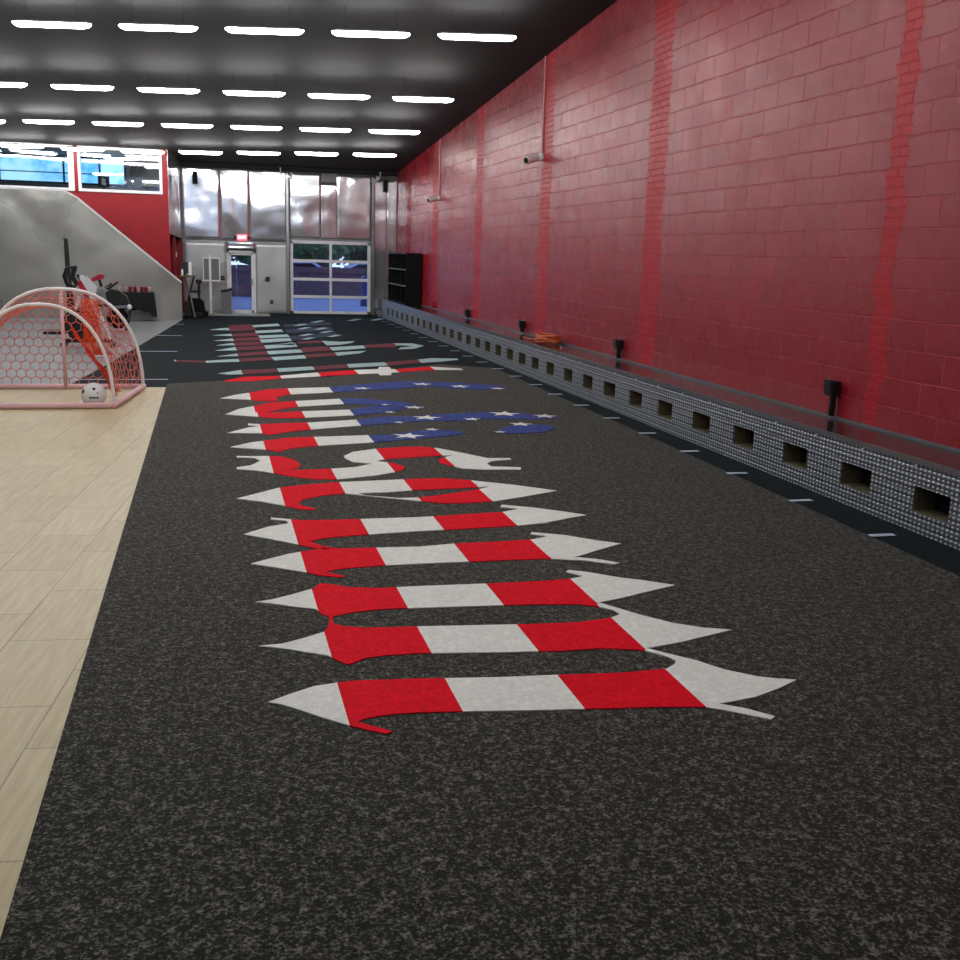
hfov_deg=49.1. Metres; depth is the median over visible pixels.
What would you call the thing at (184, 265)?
monitor
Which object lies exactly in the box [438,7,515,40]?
strip light
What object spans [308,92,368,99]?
strip light
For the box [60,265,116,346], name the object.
exercise bike
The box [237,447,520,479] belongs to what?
turf letter
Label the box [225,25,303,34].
strip light
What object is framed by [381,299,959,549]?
wall
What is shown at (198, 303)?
machine
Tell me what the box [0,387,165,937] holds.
floor
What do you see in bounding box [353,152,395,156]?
strip light
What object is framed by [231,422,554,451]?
turf letter
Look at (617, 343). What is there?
outlet box
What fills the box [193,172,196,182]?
grille
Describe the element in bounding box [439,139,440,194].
conduit pipe
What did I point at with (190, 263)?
paper roll
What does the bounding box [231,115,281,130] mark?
strip light
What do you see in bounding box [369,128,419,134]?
strip light
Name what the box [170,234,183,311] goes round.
wall
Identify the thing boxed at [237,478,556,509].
turf letter
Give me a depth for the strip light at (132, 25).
14.88 m
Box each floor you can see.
[0,312,959,575]
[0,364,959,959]
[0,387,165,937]
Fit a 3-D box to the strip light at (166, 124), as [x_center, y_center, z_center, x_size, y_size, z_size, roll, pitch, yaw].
[-6.401,-7.842,22.937,1.104,0.289,0.132,1,12,-1]
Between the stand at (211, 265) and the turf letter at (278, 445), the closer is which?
the turf letter at (278, 445)
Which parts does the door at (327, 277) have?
glass, glass, glass, glass, rail, rail, rail, rail, glass, glass, glass, glass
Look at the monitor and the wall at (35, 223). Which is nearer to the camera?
the wall at (35, 223)
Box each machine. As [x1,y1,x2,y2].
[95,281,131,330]
[191,279,208,316]
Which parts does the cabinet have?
panel, panel, panel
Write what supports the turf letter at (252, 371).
on the floor at (191, 338)
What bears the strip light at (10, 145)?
hanging from the ceiling at (105, 52)
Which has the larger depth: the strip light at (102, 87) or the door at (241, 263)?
the door at (241, 263)
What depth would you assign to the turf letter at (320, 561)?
7.09 m
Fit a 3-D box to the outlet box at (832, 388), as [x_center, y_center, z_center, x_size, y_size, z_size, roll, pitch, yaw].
[3.204,-0.753,9.586,0.106,0.332,0.132,-1,12,-14]
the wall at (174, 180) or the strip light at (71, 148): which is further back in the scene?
the wall at (174, 180)
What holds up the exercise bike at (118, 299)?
on the floor at (191, 338)
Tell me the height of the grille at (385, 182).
0.300 m
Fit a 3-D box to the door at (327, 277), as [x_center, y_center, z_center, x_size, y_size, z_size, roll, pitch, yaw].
[-4.493,-6.073,31.577,2.400,2.172,0.078,-1,12,-14]
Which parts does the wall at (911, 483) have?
plate, plate, plate, plate, plate, plate, plate, plate, plate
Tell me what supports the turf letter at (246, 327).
on the floor at (191, 338)
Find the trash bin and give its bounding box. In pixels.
[221,288,231,313]
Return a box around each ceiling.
[0,0,166,149]
[130,0,616,171]
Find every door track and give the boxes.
[280,167,292,312]
[371,172,380,314]
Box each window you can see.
[0,142,74,190]
[77,145,162,193]
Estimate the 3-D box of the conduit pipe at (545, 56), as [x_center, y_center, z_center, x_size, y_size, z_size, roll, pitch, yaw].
[1.073,-6.298,17.644,0.031,1.555,0.031,-7,15,-36]
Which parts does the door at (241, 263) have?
glass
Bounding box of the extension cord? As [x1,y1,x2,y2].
[522,332,560,342]
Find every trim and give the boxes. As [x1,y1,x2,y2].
[172,235,176,276]
[180,162,397,175]
[269,313,376,316]
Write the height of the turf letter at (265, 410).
0.007 m
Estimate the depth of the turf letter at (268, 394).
15.52 m
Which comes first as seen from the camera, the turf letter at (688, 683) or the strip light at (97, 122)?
the turf letter at (688, 683)
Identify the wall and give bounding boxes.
[0,141,170,271]
[0,187,182,319]
[167,150,181,238]
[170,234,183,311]
[180,166,396,315]
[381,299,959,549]
[397,0,959,448]
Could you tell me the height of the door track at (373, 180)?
4.189 m
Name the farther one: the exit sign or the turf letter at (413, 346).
the exit sign
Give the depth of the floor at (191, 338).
18.39 m
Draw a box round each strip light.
[0,76,26,87]
[0,143,43,147]
[12,3,90,28]
[23,118,73,124]
[51,69,113,90]
[61,141,104,150]
[92,120,143,126]
[119,11,197,31]
[121,144,163,153]
[137,80,199,93]
[161,115,212,128]
[179,145,221,154]
[223,89,284,96]
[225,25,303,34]
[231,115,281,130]
[237,145,279,154]
[295,146,337,155]
[300,126,350,132]
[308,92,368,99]
[332,6,409,37]
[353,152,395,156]
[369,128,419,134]
[393,77,453,102]
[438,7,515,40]
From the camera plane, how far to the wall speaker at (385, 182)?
31.26 m
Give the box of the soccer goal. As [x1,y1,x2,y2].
[0,287,145,408]
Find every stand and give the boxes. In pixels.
[43,238,73,333]
[202,255,219,313]
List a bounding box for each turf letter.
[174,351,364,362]
[212,318,380,350]
[218,358,457,374]
[220,367,504,400]
[223,343,422,355]
[226,398,421,418]
[228,411,556,434]
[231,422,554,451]
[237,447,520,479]
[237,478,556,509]
[244,505,620,577]
[256,570,796,734]
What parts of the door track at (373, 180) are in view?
rail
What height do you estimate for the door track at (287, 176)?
4.189 m
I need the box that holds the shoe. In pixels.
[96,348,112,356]
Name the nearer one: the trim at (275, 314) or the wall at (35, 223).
the wall at (35, 223)
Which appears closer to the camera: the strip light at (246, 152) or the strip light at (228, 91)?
the strip light at (228, 91)
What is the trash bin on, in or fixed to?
on the floor at (191, 338)
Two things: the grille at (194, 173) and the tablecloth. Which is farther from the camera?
the grille at (194, 173)
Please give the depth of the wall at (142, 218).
27.91 m
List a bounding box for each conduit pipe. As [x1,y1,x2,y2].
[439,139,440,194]
[541,56,546,152]
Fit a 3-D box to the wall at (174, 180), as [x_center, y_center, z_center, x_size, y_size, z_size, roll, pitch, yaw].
[-8.437,-8.034,29.000,0.024,2.664,2.175,0,12,-7]
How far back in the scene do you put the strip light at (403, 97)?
19.10 m
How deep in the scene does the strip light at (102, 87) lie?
18.82 m
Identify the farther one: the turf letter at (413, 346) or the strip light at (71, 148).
the strip light at (71, 148)
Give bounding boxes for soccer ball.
[81,383,106,402]
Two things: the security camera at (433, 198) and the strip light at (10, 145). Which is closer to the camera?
the security camera at (433, 198)
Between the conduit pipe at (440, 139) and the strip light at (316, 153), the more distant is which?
the strip light at (316, 153)
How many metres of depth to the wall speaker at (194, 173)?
29.92 m
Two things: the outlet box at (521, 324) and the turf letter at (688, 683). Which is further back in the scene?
the outlet box at (521, 324)
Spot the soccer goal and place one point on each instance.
(112, 386)
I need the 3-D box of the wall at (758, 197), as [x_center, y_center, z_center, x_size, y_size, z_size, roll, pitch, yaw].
[2.317,-4.622,13.584,0.300,7.560,38.520,-1,12,-14]
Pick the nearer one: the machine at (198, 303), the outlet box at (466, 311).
the outlet box at (466, 311)
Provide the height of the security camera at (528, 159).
0.207 m
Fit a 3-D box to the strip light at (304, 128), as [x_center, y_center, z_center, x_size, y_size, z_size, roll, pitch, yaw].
[-3.380,-7.782,22.946,1.104,0.336,0.132,1,12,-1]
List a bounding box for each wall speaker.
[192,171,197,183]
[383,180,387,191]
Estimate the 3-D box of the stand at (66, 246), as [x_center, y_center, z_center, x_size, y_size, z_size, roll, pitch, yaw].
[-9.073,-4.202,22.710,0.720,2.039,0.720,-1,12,-14]
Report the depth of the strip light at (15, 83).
18.76 m
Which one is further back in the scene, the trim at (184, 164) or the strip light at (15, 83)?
the trim at (184, 164)
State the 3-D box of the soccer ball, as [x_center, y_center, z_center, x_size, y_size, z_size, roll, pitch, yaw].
[-4.649,-1.026,12.641,0.293,0.293,0.294,-1,12,-14]
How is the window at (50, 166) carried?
in the wall at (142, 218)
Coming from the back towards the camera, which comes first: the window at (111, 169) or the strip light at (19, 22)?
the window at (111, 169)
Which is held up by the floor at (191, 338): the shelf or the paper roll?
the shelf
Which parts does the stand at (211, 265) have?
post, board frame, board panel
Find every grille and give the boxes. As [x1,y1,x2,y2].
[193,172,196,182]
[384,181,387,190]
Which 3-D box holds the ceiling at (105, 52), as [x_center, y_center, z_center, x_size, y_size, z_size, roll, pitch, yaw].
[-7.970,-6.041,9.309,8.616,2.488,36.060,-1,12,-14]
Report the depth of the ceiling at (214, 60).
18.45 m
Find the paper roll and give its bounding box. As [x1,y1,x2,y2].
[188,262,191,274]
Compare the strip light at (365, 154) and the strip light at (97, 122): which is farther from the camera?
the strip light at (365, 154)
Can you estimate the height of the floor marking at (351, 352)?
0.004 m
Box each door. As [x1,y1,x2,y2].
[226,248,255,313]
[290,240,370,313]
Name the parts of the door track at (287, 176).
rail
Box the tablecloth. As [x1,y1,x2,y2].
[109,291,156,317]
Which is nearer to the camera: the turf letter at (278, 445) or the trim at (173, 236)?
the turf letter at (278, 445)
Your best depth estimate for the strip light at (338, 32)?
14.90 m
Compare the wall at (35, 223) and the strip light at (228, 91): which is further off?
the wall at (35, 223)
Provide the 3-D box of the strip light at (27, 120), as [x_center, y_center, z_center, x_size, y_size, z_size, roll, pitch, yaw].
[-9.421,-7.902,22.928,1.104,0.242,0.132,1,12,-1]
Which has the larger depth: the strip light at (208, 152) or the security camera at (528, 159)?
the strip light at (208, 152)
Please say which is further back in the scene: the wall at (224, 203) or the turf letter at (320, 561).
the wall at (224, 203)
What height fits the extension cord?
0.158 m
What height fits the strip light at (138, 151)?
0.242 m
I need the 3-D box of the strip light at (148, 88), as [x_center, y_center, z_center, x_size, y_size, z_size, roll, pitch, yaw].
[-5.612,-7.175,18.903,1.104,0.393,0.132,1,12,-1]
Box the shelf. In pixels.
[179,275,195,317]
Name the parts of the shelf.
leg, leg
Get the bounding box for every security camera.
[427,195,439,202]
[524,153,543,163]
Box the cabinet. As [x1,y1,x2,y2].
[388,253,421,305]
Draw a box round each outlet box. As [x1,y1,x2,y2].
[464,309,469,317]
[518,320,524,331]
[613,339,622,357]
[823,379,840,415]
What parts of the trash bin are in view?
lid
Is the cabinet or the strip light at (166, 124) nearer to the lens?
the strip light at (166, 124)
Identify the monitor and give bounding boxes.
[181,262,187,274]
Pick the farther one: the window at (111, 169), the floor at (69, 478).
the window at (111, 169)
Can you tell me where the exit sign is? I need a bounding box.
[233,234,250,240]

